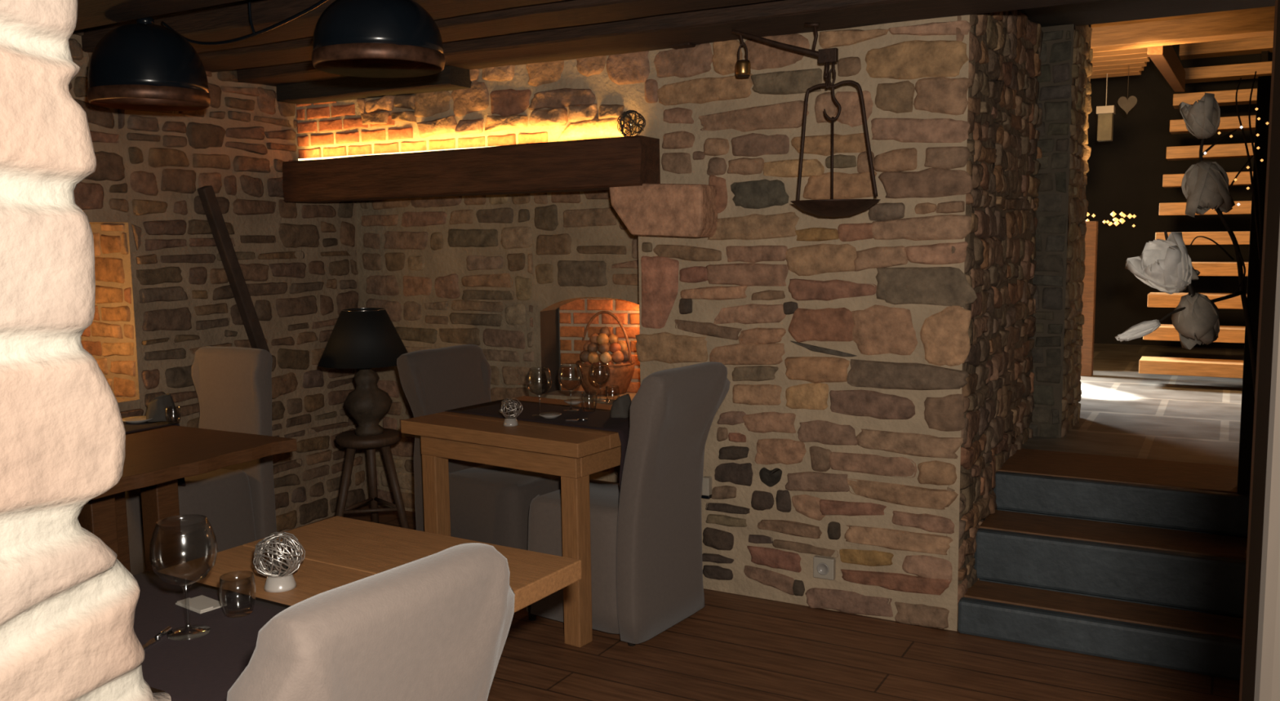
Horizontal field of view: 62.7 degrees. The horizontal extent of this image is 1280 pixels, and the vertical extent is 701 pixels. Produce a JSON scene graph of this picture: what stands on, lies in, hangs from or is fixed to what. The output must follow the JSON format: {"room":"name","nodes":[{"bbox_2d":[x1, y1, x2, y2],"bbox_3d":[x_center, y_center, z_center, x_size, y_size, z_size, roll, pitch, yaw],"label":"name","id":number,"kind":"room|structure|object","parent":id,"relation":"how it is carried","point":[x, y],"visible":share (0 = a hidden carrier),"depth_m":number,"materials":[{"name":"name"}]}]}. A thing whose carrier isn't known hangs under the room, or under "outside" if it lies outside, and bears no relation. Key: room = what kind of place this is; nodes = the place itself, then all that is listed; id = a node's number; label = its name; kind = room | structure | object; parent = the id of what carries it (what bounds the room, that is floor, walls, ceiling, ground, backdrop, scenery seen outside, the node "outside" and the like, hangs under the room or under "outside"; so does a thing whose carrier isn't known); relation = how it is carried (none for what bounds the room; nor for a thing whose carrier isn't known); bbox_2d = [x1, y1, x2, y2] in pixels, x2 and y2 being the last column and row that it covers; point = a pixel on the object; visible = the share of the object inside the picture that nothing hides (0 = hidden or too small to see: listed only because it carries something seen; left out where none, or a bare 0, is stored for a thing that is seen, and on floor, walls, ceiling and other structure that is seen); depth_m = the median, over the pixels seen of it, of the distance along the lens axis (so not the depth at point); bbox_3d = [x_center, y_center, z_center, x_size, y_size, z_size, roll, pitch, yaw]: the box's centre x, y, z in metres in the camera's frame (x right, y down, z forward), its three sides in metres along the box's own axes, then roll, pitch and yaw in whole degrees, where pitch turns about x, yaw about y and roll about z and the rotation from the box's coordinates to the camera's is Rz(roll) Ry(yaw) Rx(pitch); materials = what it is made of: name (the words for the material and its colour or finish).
{"room":"restaurant dining room","nodes":[
{"label":"restaurant dining room","id":0,"kind":"room"},
{"bbox_2d":[0,0,171,700],"bbox_3d":[-2.200,0.123,1.697,3.721,2.400,0.559,3,7,29],"label":"wall","id":1,"kind":"structure","parent":0,"point":[68,604],"depth_m":0.91,"materials":[{"name":"stone"}]},
{"bbox_2d":[68,29,368,532],"bbox_3d":[-2.631,-0.173,4.212,0.521,2.452,3.953,3,7,29],"label":"wall","id":2,"kind":"structure","parent":0,"point":[298,261],"depth_m":4.93,"materials":[{"name":"stone"}]},
{"bbox_2d":[197,185,270,352],"bbox_3d":[-1.909,-0.341,4.972,0.050,0.859,0.343,3,7,29],"label":"wooden beam","id":3,"kind":"object","parent":2,"relation":"attached to","point":[220,232],"visible":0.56,"depth_m":4.93,"materials":[{"name":"brown wood"}]},
{"bbox_2d":[355,190,640,511],"bbox_3d":[-0.556,-0.069,5.519,2.141,1.900,0.574,3,7,29],"label":"wall","id":4,"kind":"structure","parent":0,"point":[482,271],"depth_m":5.28,"materials":[{"name":"stone"}]},
{"bbox_2d":[575,311,635,395],"bbox_3d":[-0.171,0.006,5.202,0.298,0.407,0.296,3,7,29],"label":"basket","id":5,"kind":"object","parent":4,"relation":"in","point":[621,375],"visible":0.83,"depth_m":5.11,"materials":[{"name":"wicker"}]},
{"bbox_2d":[576,361,635,395],"bbox_3d":[-0.168,0.134,5.217,0.288,0.150,0.288,3,7,29],"label":"bowl","id":6,"kind":"object","parent":5,"relation":"on","point":[621,375],"depth_m":5.11,"materials":[{"name":"wicker"}]},
{"bbox_3d":[-0.085,0.113,5.213,0.053,0.054,0.053,-15,-7,33],"label":"dried fruit","id":7,"kind":"object","parent":5,"relation":"in","visible":0},
{"label":"dried fruit","id":8,"kind":"object","parent":7,"relation":"on","visible":0},
{"bbox_2d":[622,350,628,361],"bbox_3d":[-0.075,0.026,5.177,0.058,0.059,0.059,0,6,7],"label":"dried fruit","id":9,"kind":"object","parent":8,"relation":"on","point":[625,353],"visible":0.7,"depth_m":5.15,"materials":[{"name":"food"}]},
{"bbox_2d":[617,340,626,351],"bbox_3d":[-0.094,-0.018,5.192,0.061,0.062,0.062,-4,7,-24],"label":"dried fruit","id":10,"kind":"object","parent":9,"relation":"on","point":[624,346],"visible":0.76,"depth_m":5.17,"materials":[{"name":"food"}]},
{"bbox_2d":[608,333,617,344],"bbox_3d":[-0.132,-0.057,5.170,0.049,0.051,0.052,-1,6,-1],"label":"dried fruit","id":11,"kind":"object","parent":10,"relation":"on","point":[613,338],"visible":0.99,"depth_m":5.15,"materials":[{"name":"orange food"}]},
{"bbox_3d":[-0.255,0.115,5.215,0.051,0.052,0.051,32,6,22],"label":"dried fruit","id":12,"kind":"object","parent":5,"relation":"in","visible":0},
{"label":"dried fruit","id":13,"kind":"object","parent":12,"relation":"on","visible":0},
{"label":"dried fruit","id":14,"kind":"object","parent":13,"relation":"on","visible":0},
{"bbox_2d":[583,341,591,350],"bbox_3d":[-0.250,-0.018,5.206,0.059,0.060,0.056,0,6,5],"label":"dried fruit","id":15,"kind":"object","parent":14,"relation":"on","point":[585,345],"visible":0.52,"depth_m":5.19,"materials":[{"name":"food"}]},
{"bbox_2d":[589,333,599,344],"bbox_3d":[-0.220,-0.057,5.191,0.057,0.060,0.059,-4,7,-30],"label":"dried fruit","id":16,"kind":"object","parent":15,"relation":"on","point":[593,338],"visible":0.6,"depth_m":5.17,"materials":[{"name":"brown food"}]},
{"label":"dried fruit","id":17,"kind":"object","parent":5,"relation":"in","visible":0},
{"bbox_3d":[-0.110,0.120,5.153,0.050,0.051,0.049,-28,-29,31],"label":"dried fruit","id":18,"kind":"object","parent":17,"relation":"on","visible":0},
{"label":"dried fruit","id":19,"kind":"object","parent":18,"relation":"on","visible":0},
{"bbox_2d":[611,351,623,362],"bbox_3d":[-0.109,0.029,5.125,0.059,0.061,0.060,1,6,13],"label":"dried fruit","id":20,"kind":"object","parent":19,"relation":"on","point":[617,357],"visible":1,"depth_m":5.10,"materials":[{"name":"orange food"}]},
{"bbox_2d":[609,342,621,352],"bbox_3d":[-0.121,-0.011,5.139,0.051,0.056,0.056,4,8,37],"label":"dried fruit","id":21,"kind":"object","parent":20,"relation":"on","point":[614,347],"visible":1,"depth_m":5.12,"materials":[{"name":"food"}]},
{"bbox_3d":[-0.231,0.122,5.154,0.053,0.051,0.051,-11,-30,34],"label":"dried fruit","id":22,"kind":"object","parent":5,"relation":"in","visible":0},
{"bbox_3d":[-0.257,0.075,5.163,0.047,0.047,0.047,-44,-12,-7],"label":"dried fruit","id":23,"kind":"object","parent":22,"relation":"on","visible":0},
{"bbox_2d":[579,350,589,362],"bbox_3d":[-0.264,0.029,5.171,0.063,0.065,0.061,1,7,16],"label":"dried fruit","id":24,"kind":"object","parent":23,"relation":"on","point":[584,355],"visible":0.64,"depth_m":5.15,"materials":[{"name":"brown food"}]},
{"bbox_2d":[586,342,598,352],"bbox_3d":[-0.232,-0.012,5.147,0.052,0.053,0.053,-6,8,-41],"label":"dried fruit","id":25,"kind":"object","parent":24,"relation":"on","point":[592,347],"visible":0.98,"depth_m":5.13,"materials":[{"name":"brown food"}]},
{"label":"dried fruit","id":26,"kind":"object","parent":22,"relation":"on","visible":0},
{"bbox_2d":[587,351,599,363],"bbox_3d":[-0.227,0.037,5.121,0.059,0.061,0.057,-7,9,-44],"label":"dried fruit","id":27,"kind":"object","parent":26,"relation":"on","point":[593,357],"visible":1,"depth_m":5.10,"materials":[{"name":"brown food"}]},
{"bbox_2d":[293,14,977,631],"bbox_3d":[-0.297,-0.215,4.562,3.412,2.406,0.055,3,7,29],"label":"wall","id":28,"kind":"structure","parent":0,"point":[843,346],"depth_m":4.07,"materials":[{"name":"stone"}]},
{"bbox_2d":[282,135,660,203],"bbox_3d":[-0.827,-0.796,4.726,2.009,0.211,0.190,3,7,29],"label":"mantel beam","id":29,"kind":"structure","parent":28,"relation":"attached to","point":[602,163],"depth_m":4.55,"materials":[{"name":"brown wood"}]},
{"bbox_2d":[297,146,493,160],"bbox_3d":[-0.881,-0.907,4.762,1.860,0.008,0.010,3,7,29],"label":"light strip","id":30,"kind":"object","parent":29,"relation":"on","point":[326,157],"visible":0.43,"depth_m":4.99,"materials":[{"name":"plastic"}]},
{"bbox_2d":[617,110,645,136],"bbox_3d":[-0.036,-0.915,4.255,0.118,0.112,0.116,3,7,29],"label":"decorative ball","id":31,"kind":"object","parent":29,"relation":"on","point":[623,117],"visible":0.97,"depth_m":4.23,"materials":[{"name":"gold metal"}]},
{"bbox_2d":[624,115,637,133],"bbox_3d":[-0.037,-0.913,4.255,0.057,0.068,0.057,3,7,29],"label":"bulb","id":32,"kind":"object","parent":31,"relation":"on","point":[634,122],"depth_m":4.22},
{"bbox_2d":[609,183,717,237],"bbox_3d":[0.094,-0.568,4.245,0.421,0.224,0.160,3,7,29],"label":"corbel stone","id":33,"kind":"object","parent":28,"relation":"attached to","point":[665,210],"visible":0.95,"depth_m":4.16,"materials":[{"name":"beige stone"}]},
{"bbox_2d":[701,475,711,498],"bbox_3d":[0.276,0.564,4.336,0.036,0.087,0.036,3,7,29],"label":"junction box","id":34,"kind":"object","parent":28,"relation":"attached to","point":[707,481],"visible":0.97,"depth_m":4.32,"materials":[{"name":"white plastic"}]},
{"bbox_2d":[813,555,835,580],"bbox_3d":[0.721,0.851,4.119,0.084,0.084,0.034,3,7,29],"label":"wall socket","id":35,"kind":"object","parent":28,"relation":"attached to","point":[824,567],"visible":1,"depth_m":4.11,"materials":[{"name":"white plastic"}]},
{"bbox_2d":[284,505,1239,700],"bbox_3d":[-0.853,1.235,2.631,4.550,0.050,5.070,3,7,29],"label":"floor","id":36,"kind":"structure","parent":0,"point":[736,647],"depth_m":3.62,"materials":[{"name":"brown wood"}]},
{"bbox_2d":[77,425,297,572],"bbox_3d":[-1.917,0.716,3.771,1.111,0.760,0.791,3,7,28],"label":"dining table","id":37,"kind":"object","parent":36,"relation":"on","point":[156,458],"visible":0.38,"depth_m":3.74,"materials":[{"name":"brown wood"}]},
{"bbox_2d":[121,417,179,433],"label":"table runner","id":38,"kind":"object","parent":37,"relation":"on","point":[131,428],"depth_m":4.09,"materials":[{"name":"black fabric"}]},
{"bbox_2d":[122,416,152,423],"bbox_3d":[-1.996,0.277,4.178,0.120,0.014,0.120,3,7,29],"label":"plate","id":39,"kind":"object","parent":38,"relation":"on","point":[135,420],"visible":0.96,"depth_m":4.18,"materials":[{"name":"white ceramic"}]},
{"bbox_2d":[146,393,178,422],"bbox_3d":[-1.938,0.226,4.246,0.127,0.101,0.154,-3,7,-16],"label":"folded napkin","id":40,"kind":"object","parent":38,"relation":"on","point":[156,409],"visible":0.95,"depth_m":4.19,"materials":[{"name":"grey fabric"}]},
{"bbox_2d":[164,405,181,424],"bbox_3d":[-1.834,0.253,4.134,0.058,0.066,0.058,3,7,29],"label":"tumbler","id":41,"kind":"object","parent":38,"relation":"on","point":[180,406],"visible":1,"depth_m":4.14,"materials":[{"name":"clear glass"}]},
{"bbox_2d":[177,477,186,485],"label":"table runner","id":42,"kind":"object","parent":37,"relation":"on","point":[181,482],"depth_m":4.18,"materials":[{"name":"fabric"}]},
{"bbox_2d":[124,346,276,575],"bbox_3d":[-1.921,0.509,4.531,0.410,1.004,0.619,2,7,25],"label":"covered chair","id":43,"kind":"object","parent":36,"relation":"on","point":[233,385],"visible":0.56,"depth_m":4.60,"materials":[{"name":"fabric"}]},
{"bbox_2d":[156,515,581,612],"bbox_3d":[-0.765,0.886,2.085,0.775,0.760,1.189,3,7,31],"label":"dining table","id":44,"kind":"object","parent":36,"relation":"on","point":[340,551],"visible":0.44,"depth_m":2.35,"materials":[{"name":"brown wood"}]},
{"bbox_2d":[133,570,291,700],"bbox_3d":[-0.840,0.650,1.935,0.810,0.265,0.405,3,7,31],"label":"table runner","id":45,"kind":"object","parent":44,"relation":"on","point":[205,668],"visible":0.28,"depth_m":1.91,"materials":[{"name":"black fabric"}]},
{"bbox_2d":[142,626,172,649],"bbox_3d":[-0.872,0.518,1.890,0.016,0.010,0.094,0,6,7],"label":"table knife","id":46,"kind":"object","parent":45,"relation":"on","point":[157,638],"visible":0.88,"depth_m":1.89,"materials":[{"name":"metal"}]},
{"bbox_2d":[149,514,217,640],"bbox_3d":[-0.828,0.412,1.914,0.114,0.211,0.114,3,7,29],"label":"wine glass","id":47,"kind":"object","parent":45,"relation":"on","point":[202,633],"visible":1,"depth_m":1.91,"materials":[{"name":"clear glass"}]},
{"bbox_2d":[149,514,217,586],"bbox_3d":[-0.828,0.367,1.909,0.114,0.119,0.114,3,7,29],"label":"bowl","id":48,"kind":"object","parent":47,"relation":"on","point":[206,520],"depth_m":1.90,"materials":[{"name":"clear glass"}]},
{"bbox_2d":[175,595,226,613],"bbox_3d":[-0.865,0.498,2.072,0.090,0.006,0.056,4,8,37],"label":"folded card","id":49,"kind":"object","parent":45,"relation":"on","point":[201,604],"visible":1,"depth_m":2.06,"materials":[{"name":"white paper"}]},
{"bbox_2d":[218,570,255,617],"bbox_3d":[-0.772,0.469,2.019,0.066,0.075,0.066,3,7,29],"label":"tumbler","id":50,"kind":"object","parent":45,"relation":"on","point":[252,578],"visible":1,"depth_m":2.01,"materials":[{"name":"clear glass"}]},
{"bbox_2d":[253,532,305,592],"bbox_3d":[-0.745,0.434,2.179,0.103,0.116,0.095,3,7,29],"label":"candle holder","id":51,"kind":"object","parent":44,"relation":"on","point":[279,580],"visible":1,"depth_m":2.16,"materials":[{"name":"silver metal"}]},
{"bbox_2d":[266,543,290,576],"bbox_3d":[-0.748,0.435,2.179,0.050,0.058,0.050,3,7,29],"label":"bulb","id":52,"kind":"object","parent":51,"relation":"on","point":[278,572],"depth_m":2.15,"materials":[{"name":"silver metal"}]},
{"bbox_2d":[226,542,515,700],"bbox_3d":[-0.555,0.799,1.644,0.643,1.025,0.470,3,7,32],"label":"covered chair","id":53,"kind":"object","parent":36,"relation":"on","point":[435,627],"visible":1,"depth_m":1.40,"materials":[{"name":"fabric"}]},
{"bbox_2d":[335,428,409,528],"bbox_3d":[-1.252,0.677,4.948,0.375,0.568,0.391,3,7,29],"label":"round stool","id":54,"kind":"object","parent":36,"relation":"on","point":[348,440],"visible":0.77,"depth_m":4.91,"materials":[{"name":"brown wood"}]},
{"bbox_2d":[318,307,408,435],"bbox_3d":[-1.281,0.099,4.918,0.428,0.587,0.428,3,7,29],"label":"table lamp","id":55,"kind":"object","parent":54,"relation":"on","point":[364,340],"visible":0.99,"depth_m":4.80,"materials":[{"name":"brown wood"}]},
{"bbox_2d":[396,344,560,550],"bbox_3d":[-0.644,0.496,4.533,0.660,0.995,0.467,4,8,35],"label":"covered chair","id":56,"kind":"object","parent":36,"relation":"on","point":[489,504],"visible":0.58,"depth_m":4.44,"materials":[{"name":"grey fabric"}]},
{"bbox_2d":[400,395,621,647],"bbox_3d":[-0.365,0.642,4.253,0.900,0.760,0.739,4,8,35],"label":"dining table","id":57,"kind":"object","parent":36,"relation":"on","point":[573,454],"visible":0.49,"depth_m":3.85,"materials":[{"name":"brown wood"}]},
{"bbox_2d":[498,398,522,426],"bbox_3d":[-0.493,0.234,4.018,0.090,0.105,0.086,3,7,29],"label":"candle holder","id":58,"kind":"object","parent":57,"relation":"on","point":[509,421],"visible":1,"depth_m":4.00,"materials":[{"name":"silver metal"}]},
{"bbox_2d":[444,399,630,491],"bbox_3d":[-0.329,0.392,4.256,0.913,0.275,0.365,4,8,35],"label":"table runner","id":59,"kind":"object","parent":57,"relation":"on","point":[600,419],"visible":0.49,"depth_m":4.19,"materials":[{"name":"black fabric"}]},
{"bbox_2d":[526,367,551,416],"bbox_3d":[-0.401,0.165,4.196,0.103,0.190,0.103,3,7,29],"label":"wine glass","id":60,"kind":"object","parent":59,"relation":"on","point":[547,367],"visible":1,"depth_m":4.19,"materials":[{"name":"glass"}]},
{"bbox_2d":[526,367,551,395],"bbox_3d":[-0.402,0.124,4.192,0.103,0.108,0.103,3,7,29],"label":"bowl","id":61,"kind":"object","parent":60,"relation":"on","point":[547,367],"depth_m":4.18,"materials":[{"name":"clear glass"}]},
{"bbox_2d":[538,412,561,418],"bbox_3d":[-0.354,0.257,4.158,0.090,0.014,0.090,3,7,29],"label":"plate","id":62,"kind":"object","parent":59,"relation":"on","point":[545,415],"visible":1,"depth_m":4.17,"materials":[{"name":"white ceramic"}]},
{"bbox_2d":[558,363,582,411],"bbox_3d":[-0.284,0.151,4.311,0.103,0.190,0.103,3,7,29],"label":"wine glass","id":63,"kind":"object","parent":59,"relation":"on","point":[578,363],"visible":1,"depth_m":4.30,"materials":[{"name":"glass"}]},
{"bbox_2d":[558,363,582,390],"bbox_3d":[-0.285,0.110,4.307,0.103,0.108,0.103,3,7,29],"label":"bowl","id":64,"kind":"object","parent":63,"relation":"on","point":[578,363],"depth_m":4.30,"materials":[{"name":"clear glass"}]},
{"bbox_2d":[565,418,587,421],"bbox_3d":[-0.245,0.268,4.077,0.084,0.010,0.016,0,6,4],"label":"table knife","id":65,"kind":"object","parent":59,"relation":"on","point":[583,420],"visible":1,"depth_m":4.07,"materials":[{"name":"metal"}]},
{"bbox_2d":[581,391,597,411],"bbox_3d":[-0.207,0.210,4.296,0.066,0.075,0.066,3,7,29],"label":"tumbler","id":66,"kind":"object","parent":59,"relation":"on","point":[595,392],"visible":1,"depth_m":4.29,"materials":[{"name":"clear glass"}]},
{"bbox_2d":[610,394,631,417],"bbox_3d":[-0.073,0.216,4.181,0.102,0.086,0.123,1,6,12],"label":"folded napkin","id":67,"kind":"object","parent":59,"relation":"on","point":[620,407],"visible":0.93,"depth_m":4.14,"materials":[{"name":"grey fabric"}]},
{"bbox_2d":[564,399,583,404],"bbox_3d":[-0.283,0.220,4.487,0.084,0.014,0.084,3,7,29],"label":"plate","id":68,"kind":"object","parent":57,"relation":"on","point":[574,402],"visible":0.94,"depth_m":4.50,"materials":[{"name":"white ceramic"}]},
{"bbox_2d":[589,362,610,401],"bbox_3d":[-0.172,0.137,4.539,0.090,0.166,0.090,3,7,29],"label":"wine glass","id":69,"kind":"object","parent":57,"relation":"on","point":[606,362],"visible":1,"depth_m":4.53,"materials":[{"name":"glass"}]},
{"bbox_2d":[589,362,610,384],"bbox_3d":[-0.173,0.101,4.535,0.090,0.094,0.090,3,7,29],"label":"bowl","id":70,"kind":"object","parent":69,"relation":"on","point":[606,362],"depth_m":4.53,"materials":[{"name":"clear glass"}]},
{"bbox_2d":[526,361,730,646],"bbox_3d":[-0.051,0.536,4.060,0.695,1.006,0.562,4,8,34],"label":"covered chair","id":71,"kind":"object","parent":36,"relation":"on","point":[646,536],"visible":0.92,"depth_m":3.84,"materials":[{"name":"fabric"}]},
{"bbox_2d":[957,580,1243,680],"bbox_3d":[1.661,0.988,3.746,0.985,0.130,0.262,3,7,29],"label":"stone step","id":72,"kind":"structure","parent":36,"relation":"on","point":[1182,640],"depth_m":3.67,"materials":[{"name":"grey stone"}]},
{"bbox_2d":[973,510,1247,618],"bbox_3d":[1.810,0.860,4.001,0.985,0.325,0.347,3,7,29],"label":"stone step","id":73,"kind":"structure","parent":36,"relation":"on","point":[1180,570],"depth_m":3.88,"materials":[{"name":"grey stone"}]},
{"bbox_2d":[1114,71,1268,395],"bbox_3d":[1.671,0.140,3.151,0.596,1.952,0.205,-2,6,-14],"label":"flowers","id":74,"kind":"object","parent":36,"relation":"on","point":[1166,266],"visible":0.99,"depth_m":3.07,"materials":[{"name":"white fabric"}]},
{"bbox_2d":[946,9,1043,629],"bbox_3d":[1.531,-0.224,4.412,0.076,2.448,1.529,3,7,31],"label":"wall","id":75,"kind":"structure","parent":0,"point":[1004,113],"depth_m":4.22,"materials":[{"name":"stone"}]},
{"bbox_2d":[1028,23,1093,438],"bbox_3d":[1.658,-0.651,5.515,1.226,2.200,0.654,3,7,29],"label":"pier","id":76,"kind":"object","parent":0,"point":[1066,55],"visible":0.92,"depth_m":5.02,"materials":[{"name":"stone"}]},
{"bbox_2d":[1090,47,1150,79],"bbox_3d":[2.267,-1.844,6.821,2.140,0.030,1.790,3,7,29],"label":"ceiling","id":77,"kind":"structure","parent":0,"point":[1115,63],"depth_m":6.64,"materials":[{"name":"brown wood"}]},
{"bbox_2d":[1096,73,1115,142],"bbox_3d":[3.164,-1.680,7.136,0.110,0.509,0.110,3,7,29],"label":"hanging lantern","id":78,"kind":"object","parent":77,"relation":"hanging from","point":[1105,113],"visible":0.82,"depth_m":7.11,"materials":[{"name":"white ceramic"}]},
{"bbox_2d":[1117,67,1137,114],"bbox_3d":[3.153,-1.712,6.792,0.115,0.370,0.016,3,7,29],"label":"heart","id":79,"kind":"object","parent":77,"relation":"hanging from","point":[1127,104],"visible":0.94,"depth_m":6.80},
{"bbox_2d":[1146,44,1185,92],"bbox_3d":[3.326,-1.799,6.604,0.073,0.140,1.938,3,7,31],"label":"ceiling beam","id":80,"kind":"structure","parent":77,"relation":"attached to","point":[1165,58],"depth_m":6.40,"materials":[{"name":"brown wood"}]},
{"bbox_2d":[1022,343,1244,466],"bbox_3d":[2.937,0.201,7.314,4.400,0.078,5.498,3,7,29],"label":"floor","id":81,"kind":"structure","parent":0,"point":[1125,412],"depth_m":5.74,"materials":[{"name":"tile"}]},
{"bbox_2d":[1080,221,1098,376],"bbox_3d":[2.563,-0.429,7.929,1.694,1.050,0.970,3,7,29],"label":"post","id":82,"kind":"object","parent":81,"relation":"on","point":[1088,300],"depth_m":7.11,"materials":[{"name":"brown wood"}]},
{"bbox_2d":[1085,211,1136,226],"bbox_3d":[3.340,-0.931,7.471,0.338,0.116,0.037,3,7,29],"label":"fairy lights","id":83,"kind":"object","parent":82,"relation":"on","point":[1113,214],"visible":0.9,"depth_m":7.44},
{"bbox_2d":[993,448,1249,537],"bbox_3d":[2.033,0.737,4.388,0.985,0.480,0.559,3,7,29],"label":"stone step","id":84,"kind":"structure","parent":81,"relation":"attached to","point":[1192,497],"depth_m":4.21,"materials":[{"name":"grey stone"}]},
{"bbox_2d":[1138,35,1273,378],"bbox_3d":[4.112,-1.253,7.372,0.850,2.770,2.550,3,7,29],"label":"staircase","id":85,"kind":"structure","parent":81,"relation":"on","point":[1263,46],"depth_m":7.20,"materials":[{"name":"brown wood"}]},
{"bbox_2d":[1020,0,1275,27],"bbox_3d":[1.864,-1.456,4.127,1.700,0.060,1.530,3,7,29],"label":"ceiling","id":86,"kind":"structure","parent":0,"point":[1103,11],"depth_m":4.56,"materials":[{"name":"black wood"}]},
{"bbox_2d":[1084,37,1272,348],"bbox_3d":[4.276,-1.766,8.922,4.200,3.600,0.100,3,7,29],"label":"wall","id":87,"kind":"structure","parent":0,"point":[1125,175],"depth_m":8.91,"materials":[{"name":"brown paint"}]},
{"bbox_2d":[1237,75,1271,494],"bbox_3d":[2.520,-0.213,3.816,0.548,1.560,0.120,3,7,29],"label":"wall","id":88,"kind":"structure","parent":0,"point":[1264,84],"depth_m":3.89,"materials":[{"name":"paint"}]},
{"bbox_2d":[1241,0,1279,700],"bbox_3d":[0.448,0.223,0.476,0.304,2.400,0.218,3,7,29],"label":"wall","id":89,"kind":"structure","parent":0,"point":[1261,662],"depth_m":0.46,"materials":[{"name":"beige paint"}]},
{"bbox_2d":[1239,0,1278,700],"bbox_3d":[0.478,0.204,0.649,0.183,2.400,0.110,3,7,29],"label":"trim","id":90,"kind":"structure","parent":89,"relation":"attached to","point":[1276,1],"depth_m":0.68,"materials":[{"name":"brown wood"}]},
{"bbox_3d":[-0.962,-1.217,2.479,5.000,0.060,5.200,3,7,29],"label":"ceiling","id":91,"kind":"structure","parent":0,"visible":0},
{"bbox_2d":[86,16,210,111],"bbox_3d":[-1.748,-1.099,3.727,0.401,0.449,0.397,3,7,29],"label":"pendant lamp","id":92,"kind":"object","parent":91,"relation":"hanging from","point":[144,65],"visible":0.97,"depth_m":3.60,"materials":[{"name":"black metal"}]},
{"bbox_2d":[74,0,244,31],"bbox_3d":[-0.636,-1.163,2.862,4.600,0.167,0.337,3,7,29],"label":"ceiling beam","id":93,"kind":"structure","parent":91,"relation":"attached to","point":[91,13],"depth_m":3.51,"materials":[{"name":"brown wood"}]},
{"bbox_2d":[160,0,328,44],"bbox_3d":[-1.411,-1.173,3.732,0.872,0.146,0.012,3,7,29],"label":"cable","id":94,"kind":"object","parent":91,"relation":"hanging from","point":[322,2],"visible":0.91,"depth_m":3.71,"materials":[{"name":"black paint"}]},
{"bbox_2d":[81,0,565,53],"bbox_3d":[-0.342,-1.227,3.380,4.600,0.162,0.297,3,7,29],"label":"ceiling beam","id":95,"kind":"structure","parent":91,"relation":"attached to","point":[227,21],"depth_m":3.88,"materials":[{"name":"brown wood"}]},
{"bbox_2d":[311,0,445,78],"bbox_3d":[-0.819,-1.084,3.279,0.407,0.403,0.403,3,7,29],"label":"pendant lamp","id":96,"kind":"object","parent":91,"relation":"hanging from","point":[362,38],"visible":1,"depth_m":3.14,"materials":[{"name":"black metal"}]},
{"bbox_2d":[197,0,775,72],"bbox_3d":[-0.162,-1.262,3.699,4.600,0.167,0.273,3,7,29],"label":"ceiling beam","id":97,"kind":"structure","parent":91,"relation":"attached to","point":[567,13],"depth_m":3.81,"materials":[{"name":"brown wood"}]},
{"bbox_2d":[236,0,1102,86],"bbox_3d":[0.047,-1.292,4.070,4.600,0.194,0.368,3,7,29],"label":"ceiling beam","id":98,"kind":"structure","parent":91,"relation":"attached to","point":[777,17],"depth_m":3.91,"materials":[{"name":"brown wood"}]},
{"bbox_2d":[275,66,471,104],"bbox_3d":[-1.262,-1.239,4.934,1.080,0.090,0.165,3,7,29],"label":"ceiling beam","id":99,"kind":"structure","parent":98,"relation":"attached to","point":[451,77],"depth_m":4.87,"materials":[{"name":"black wood"}]},
{"bbox_2d":[669,42,695,49],"bbox_3d":[0.171,-1.213,4.177,0.090,0.020,0.070,3,7,29],"label":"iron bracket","id":100,"kind":"object","parent":98,"relation":"attached to","point":[688,45],"visible":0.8,"depth_m":4.16,"materials":[{"name":"black metal"}]},
{"bbox_2d":[731,22,879,217],"bbox_3d":[0.583,-0.821,3.754,0.556,0.689,0.316,3,7,29],"label":"hanging scale","id":101,"kind":"object","parent":98,"relation":"hanging from","point":[832,207],"visible":1,"depth_m":3.68,"materials":[{"name":"metal"}]},
{"bbox_2d":[735,35,751,77],"bbox_3d":[0.377,-1.082,3.840,0.055,0.160,0.055,3,7,29],"label":"counterweight","id":102,"kind":"object","parent":101,"relation":"hanging from","point":[743,67],"visible":1,"depth_m":3.83,"materials":[{"name":"metal"}]},
{"label":"dried fruit","id":103,"kind":"object","parent":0,"visible":0},
{"label":"dried fruit","id":104,"kind":"object","parent":103,"relation":"on","visible":0},
{"bbox_3d":[-0.153,0.080,5.113,0.055,0.054,0.056,-34,-2,-3],"label":"dried fruit","id":105,"kind":"object","parent":104,"relation":"on","visible":0},
{"bbox_2d":[600,351,611,364],"bbox_3d":[-0.167,0.036,5.104,0.058,0.058,0.053,-4,7,-27],"label":"dried fruit","id":106,"kind":"object","parent":105,"relation":"on","point":[605,357],"visible":1,"depth_m":5.08,"materials":[{"name":"beige food"}]},
{"bbox_2d":[598,342,608,353],"bbox_3d":[-0.176,-0.010,5.120,0.052,0.054,0.052,0,6,4],"label":"dried fruit","id":107,"kind":"object","parent":106,"relation":"on","point":[602,348],"visible":1,"depth_m":5.10,"materials":[{"name":"brown food"}]},
{"bbox_2d":[595,333,608,345],"bbox_3d":[-0.181,-0.052,5.145,0.060,0.066,0.062,1,7,15],"label":"dried fruit","id":108,"kind":"object","parent":107,"relation":"on","point":[602,338],"visible":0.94,"depth_m":5.12,"materials":[{"name":"orange food"}]},
{"bbox_2d":[600,326,610,336],"bbox_3d":[-0.172,-0.091,5.190,0.053,0.055,0.053,0,6,3],"label":"dried fruit","id":109,"kind":"object","parent":108,"relation":"on","point":[605,330],"visible":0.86,"depth_m":5.17,"materials":[{"name":"brown food"}]},
{"bbox_3d":[4.179,-1.429,5.887,0.100,3.600,5.300,3,7,29],"label":"wall","id":110,"kind":"structure","parent":0,"visible":0},
{"bbox_2d":[1090,6,1275,52],"bbox_3d":[2.468,-1.676,5.596,3.700,0.140,0.150,3,7,29],"label":"ceiling beam","id":111,"kind":"structure","parent":110,"relation":"attached to","point":[1259,22],"depth_m":5.36,"materials":[{"name":"brown wood"}]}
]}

